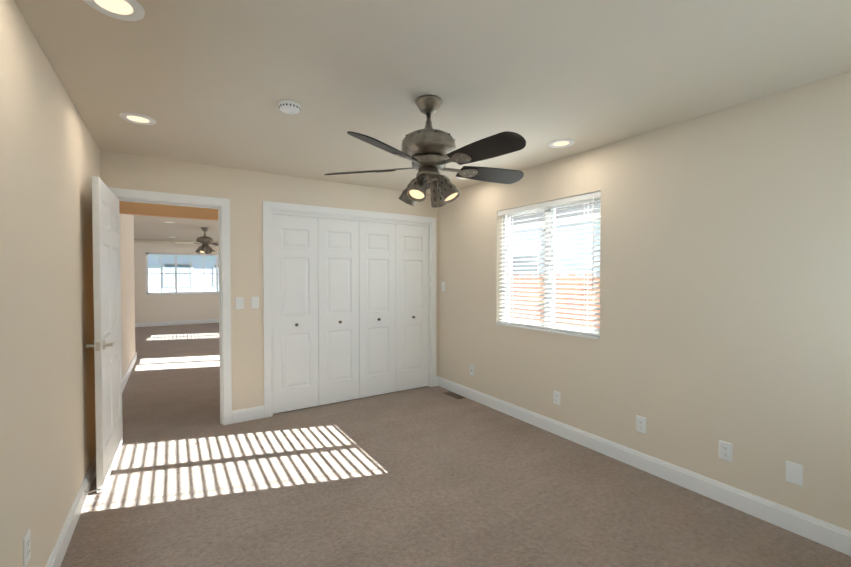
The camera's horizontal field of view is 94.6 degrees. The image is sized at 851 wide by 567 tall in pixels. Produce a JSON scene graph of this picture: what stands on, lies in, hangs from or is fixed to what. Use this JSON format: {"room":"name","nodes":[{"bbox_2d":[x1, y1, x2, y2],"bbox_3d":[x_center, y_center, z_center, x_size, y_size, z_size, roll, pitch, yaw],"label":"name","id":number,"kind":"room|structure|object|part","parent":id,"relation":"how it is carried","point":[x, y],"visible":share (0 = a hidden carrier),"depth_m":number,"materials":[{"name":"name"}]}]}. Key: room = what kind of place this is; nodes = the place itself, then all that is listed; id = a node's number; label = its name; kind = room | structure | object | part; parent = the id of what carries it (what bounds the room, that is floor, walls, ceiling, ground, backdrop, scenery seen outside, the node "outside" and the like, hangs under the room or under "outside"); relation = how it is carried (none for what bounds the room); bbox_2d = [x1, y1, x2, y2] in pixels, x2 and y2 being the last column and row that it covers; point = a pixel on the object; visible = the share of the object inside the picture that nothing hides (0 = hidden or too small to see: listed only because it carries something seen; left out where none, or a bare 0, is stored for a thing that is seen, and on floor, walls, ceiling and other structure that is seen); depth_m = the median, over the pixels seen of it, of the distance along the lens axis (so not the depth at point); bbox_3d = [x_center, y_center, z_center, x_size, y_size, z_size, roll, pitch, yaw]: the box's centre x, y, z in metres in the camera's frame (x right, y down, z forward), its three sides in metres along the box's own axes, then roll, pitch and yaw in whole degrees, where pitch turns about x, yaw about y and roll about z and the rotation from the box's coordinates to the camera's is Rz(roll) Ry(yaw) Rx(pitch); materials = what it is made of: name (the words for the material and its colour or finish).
{"room":"empty bedroom","nodes":[
{"label":"empty bedroom","id":0,"kind":"room"},
{"bbox_2d":[0,0,99,566],"bbox_3d":[-1.503,0.165,1.325,0.120,2.440,4.690,-1,1,-33],"label":"wall","id":1,"kind":"structure","parent":0,"point":[49,159],"depth_m":1.73,"materials":[{"name":"beige paint"}]},
{"bbox_2d":[23,529,30,566],"bbox_3d":[-1.544,1.027,1.522,0.008,0.117,0.072,-1,1,-33],"label":"outlet","id":2,"kind":"object","parent":1,"relation":"attached to","point":[26,548],"visible":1,"depth_m":1.51,"materials":[{"name":"white plastic"}]},
{"bbox_2d":[45,452,95,566],"bbox_3d":[-1.446,1.325,1.383,0.016,0.120,4.450,-1,1,-33],"label":"baseboard","id":3,"kind":"structure","parent":1,"relation":"attached to","point":[57,555],"depth_m":2.14,"materials":[{"name":"white wood"}]},
{"bbox_2d":[84,488,101,494],"bbox_3d":[-2.085,1.303,2.463,0.082,0.026,0.025,-1,1,-33],"label":"door stop","id":4,"kind":"object","parent":1,"relation":"attached to","point":[99,489],"visible":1,"depth_m":2.46,"materials":[{"name":"white metal"}]},
{"bbox_2d":[119,201,217,378],"bbox_3d":[-1.889,0.097,5.104,3.390,2.440,0.120,-1,1,-33],"label":"wall","id":5,"kind":"structure","parent":0,"point":[129,211],"depth_m":4.20,"materials":[{"name":"beige paint"}]},
{"bbox_2d":[122,352,136,392],"bbox_3d":[-3.842,1.259,5.004,0.016,0.120,3.996,-1,1,-33],"label":"baseboard","id":6,"kind":"structure","parent":5,"relation":"attached to","point":[134,358],"depth_m":5.44,"materials":[{"name":"white"}]},
{"bbox_2d":[134,239,218,322],"bbox_3d":[-7.215,-0.019,11.448,5.460,2.440,0.160,-1,1,-33],"label":"wall","id":7,"kind":"structure","parent":0,"point":[165,307],"depth_m":11.23,"materials":[{"name":"beige paint"}]},
{"bbox_2d":[135,319,218,326],"bbox_3d":[-7.167,1.142,11.396,5.460,0.120,0.016,-1,1,-33],"label":"baseboard","id":8,"kind":"structure","parent":7,"relation":"attached to","point":[166,323],"depth_m":11.35,"materials":[{"name":"white wood"}]},
{"bbox_2d":[146,252,218,294],"bbox_3d":[-6.795,-0.293,11.678,2.480,1.180,0.122,-1,1,-33],"label":"room window","id":9,"kind":"structure","parent":7,"relation":"in","point":[176,273],"depth_m":11.44,"materials":[{"name":"white plastic"}]},
{"bbox_2d":[100,150,437,410],"bbox_3d":[-1.276,0.113,4.182,3.360,2.440,0.133,-1,1,-33],"label":"wall","id":10,"kind":"structure","parent":0,"point":[247,193],"depth_m":3.82,"materials":[{"name":"beige paint"}]},
{"bbox_2d":[86,176,122,491],"bbox_3d":[-2.349,0.327,2.903,0.138,2.035,0.895,-1,1,-33],"label":"door leaf","id":11,"kind":"structure","parent":10,"relation":"in","point":[106,345],"depth_m":2.72,"materials":[{"name":"white paint"}]},
{"bbox_2d":[108,187,231,424],"bbox_3d":[-2.291,0.274,3.538,0.952,2.142,0.156,-1,1,-33],"label":"door frame","id":12,"kind":"structure","parent":10,"relation":"attached to","point":[222,205],"depth_m":3.70,"materials":[{"name":"white wood"}]},
{"bbox_2d":[232,406,263,423],"bbox_3d":[-1.730,1.280,3.837,0.290,0.120,0.016,-1,1,-33],"label":"baseboard","id":13,"kind":"structure","parent":10,"relation":"attached to","point":[242,415],"depth_m":3.83,"materials":[{"name":"white wood"}]},
{"bbox_2d":[263,201,435,417],"bbox_3d":[-0.771,0.250,4.508,2.070,2.155,0.138,-1,1,-33],"label":"trim","id":14,"kind":"structure","parent":10,"relation":"attached to","point":[277,208],"depth_m":4.15,"materials":[{"name":"white wood"}]},
{"bbox_2d":[272,214,428,413],"bbox_3d":[-0.755,0.294,4.485,1.892,2.043,0.074,-1,1,-33],"label":"closet doors","id":15,"kind":"structure","parent":10,"relation":"in","point":[350,310],"depth_m":4.40,"materials":[{"name":"white paint"}]},
{"bbox_2d":[14,0,850,241],"bbox_3d":[-3.438,-1.193,5.610,5.740,0.120,14.030,-1,1,-33],"label":"ceiling","id":16,"kind":"structure","parent":0,"point":[211,82],"depth_m":1.97,"materials":[{"name":"beige paint"}]},
{"bbox_2d":[84,0,144,20],"bbox_3d":[-1.178,-1.053,1.482,0.194,0.008,0.194,-1,1,-33],"label":"recessed light","id":17,"kind":"object","parent":16,"relation":"in","point":[129,10],"visible":1,"depth_m":1.50,"materials":[{"name":"white"}]},
{"bbox_2d":[120,113,155,124],"bbox_3d":[-1.878,-1.073,2.566,0.194,0.008,0.194,-1,1,-33],"label":"recessed light","id":18,"kind":"object","parent":16,"relation":"in","point":[136,118],"visible":0.98,"depth_m":2.56,"materials":[{"name":"white"}]},
{"bbox_2d":[186,227,214,253],"bbox_3d":[-4.651,-0.902,8.147,0.521,0.554,0.710,-1,1,-33],"label":"ceiling fan","id":19,"kind":"object","parent":16,"relation":"hanging from","point":[205,247],"depth_m":8.27,"materials":[{"name":"grey metal"}]},
{"bbox_3d":[-4.655,-0.840,8.011,0.148,0.053,0.475,0,1,-3],"label":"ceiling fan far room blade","id":20,"kind":"part","parent":19,"relation":"part of","materials":[{"name":"black wood"}]},
{"bbox_2d":[278,100,300,113],"bbox_3d":[-0.816,-1.052,2.359,0.132,0.044,0.132,-1,1,-33],"label":"smoke detector","id":21,"kind":"object","parent":16,"relation":"attached to","point":[289,107],"visible":1,"depth_m":2.32,"materials":[{"name":"white plastic"}]},
{"bbox_2d":[324,95,525,215],"bbox_3d":[0.056,-0.737,2.295,1.252,0.670,1.246,-1,1,-33],"label":"ceiling fan","id":22,"kind":"object","parent":16,"relation":"hanging from","point":[429,151],"visible":1,"depth_m":2.21,"materials":[{"name":"grey metal"}]},
{"bbox_2d":[548,139,574,147],"bbox_3d":[1.053,-1.082,3.041,0.194,0.008,0.194,-1,1,-33],"label":"recessed light","id":23,"kind":"object","parent":16,"relation":"in","point":[561,143],"visible":1,"depth_m":3.04,"materials":[{"name":"white"}]},
{"bbox_2d":[60,323,850,566],"bbox_3d":[-3.419,1.367,5.645,5.720,0.120,13.990,-1,1,-33],"label":"floor","id":24,"kind":"structure","parent":0,"point":[428,476],"depth_m":2.52,"materials":[{"name":"brown carpet"}]},
{"bbox_2d":[444,391,464,398],"bbox_3d":[0.341,1.320,4.648,0.105,0.010,0.300,-1,1,-33],"label":"floor vent","id":25,"kind":"object","parent":24,"relation":"in","point":[454,395],"visible":1,"depth_m":4.62,"materials":[{"name":"brown"}]},
{"bbox_2d":[438,71,850,530],"bbox_3d":[1.438,0.131,3.222,0.160,2.440,4.690,-1,1,-33],"label":"wall","id":26,"kind":"structure","parent":0,"point":[725,275],"depth_m":2.52,"materials":[{"name":"beige paint"}]},
{"bbox_2d":[441,282,444,290],"bbox_3d":[0.219,0.039,4.951,0.013,0.117,0.072,-1,1,-33],"label":"light switch","id":27,"kind":"object","parent":26,"relation":"attached to","point":[442,286],"visible":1,"depth_m":4.94,"materials":[{"name":"white plastic"}]},
{"bbox_2d":[470,365,473,375],"bbox_3d":[0.530,0.992,4.490,0.009,0.117,0.072,-1,1,-33],"label":"outlet","id":28,"kind":"object","parent":26,"relation":"attached to","point":[471,366],"depth_m":4.48,"materials":[{"name":"white plastic"}]},
{"bbox_2d":[496,191,600,338],"bbox_3d":[1.133,-0.157,3.674,0.167,1.190,1.190,-1,1,-33],"label":"window blinds","id":29,"kind":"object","parent":26,"relation":"in","point":[548,324],"depth_m":3.65,"materials":[{"name":"white plastic"}]},
{"bbox_2d":[553,391,559,404],"bbox_3d":[1.169,1.021,3.499,0.008,0.117,0.072,-1,1,-33],"label":"outlet","id":30,"kind":"object","parent":26,"relation":"attached to","point":[556,395],"depth_m":3.50,"materials":[{"name":"white plastic"}]},
{"bbox_2d":[636,415,646,433],"bbox_3d":[1.576,1.033,2.869,0.008,0.117,0.072,-1,1,-33],"label":"outlet","id":31,"kind":"object","parent":26,"relation":"attached to","point":[640,421],"depth_m":2.87,"materials":[{"name":"white plastic"}]},
{"bbox_2d":[436,376,850,555],"bbox_3d":[1.358,1.292,3.192,0.030,0.120,4.450,-1,1,-33],"label":"baseboard","id":32,"kind":"structure","parent":26,"relation":"attached to","point":[832,536],"depth_m":2.61,"materials":[{"name":"white wood"}]},
{"bbox_2d":[719,440,732,462],"bbox_3d":[1.858,1.041,2.432,0.008,0.117,0.072,-1,1,-33],"label":"outlet","id":33,"kind":"object","parent":26,"relation":"attached to","point":[725,448],"depth_m":2.43,"materials":[{"name":"white plastic"}]},
{"bbox_2d":[785,461,802,486],"bbox_3d":[2.032,1.049,2.164,0.007,0.117,0.072,-1,1,-33],"label":"outlet","id":34,"kind":"object","parent":26,"relation":"attached to","point":[794,473],"depth_m":2.16,"materials":[{"name":"white plastic"}]},
{"label":"outside","id":35,"kind":"structure","parent":0,"visible":0},
{"bbox_3d":[4.144,1.439,20.377,90.000,0.100,90.000,-1,1,-33],"label":"ground","id":36,"kind":"structure","parent":35,"visible":0},
{"bbox_2d":[148,254,218,292],"bbox_3d":[-16.403,-1.228,22.661,23.000,5.150,8.200,-1,1,-33],"label":"house","id":37,"kind":"structure","parent":36,"relation":"on","point":[182,278],"depth_m":20.77,"materials":[{"name":"white"}]},
{"bbox_2d":[510,274,599,327],"bbox_3d":[4.182,0.802,3.428,0.060,1.790,13.500,-1,1,-33],"label":"fence","id":38,"kind":"object","parent":36,"relation":"on","point":[567,294],"depth_m":6.37,"materials":[{"name":"brown wood"}]},
{"bbox_2d":[510,201,600,275],"bbox_3d":[9.940,-0.847,8.602,9.020,4.900,21.000,-1,1,-33],"label":"house","id":39,"kind":"structure","parent":36,"relation":"on","point":[560,236],"depth_m":10.89,"materials":[{"name":"white"}]}
]}

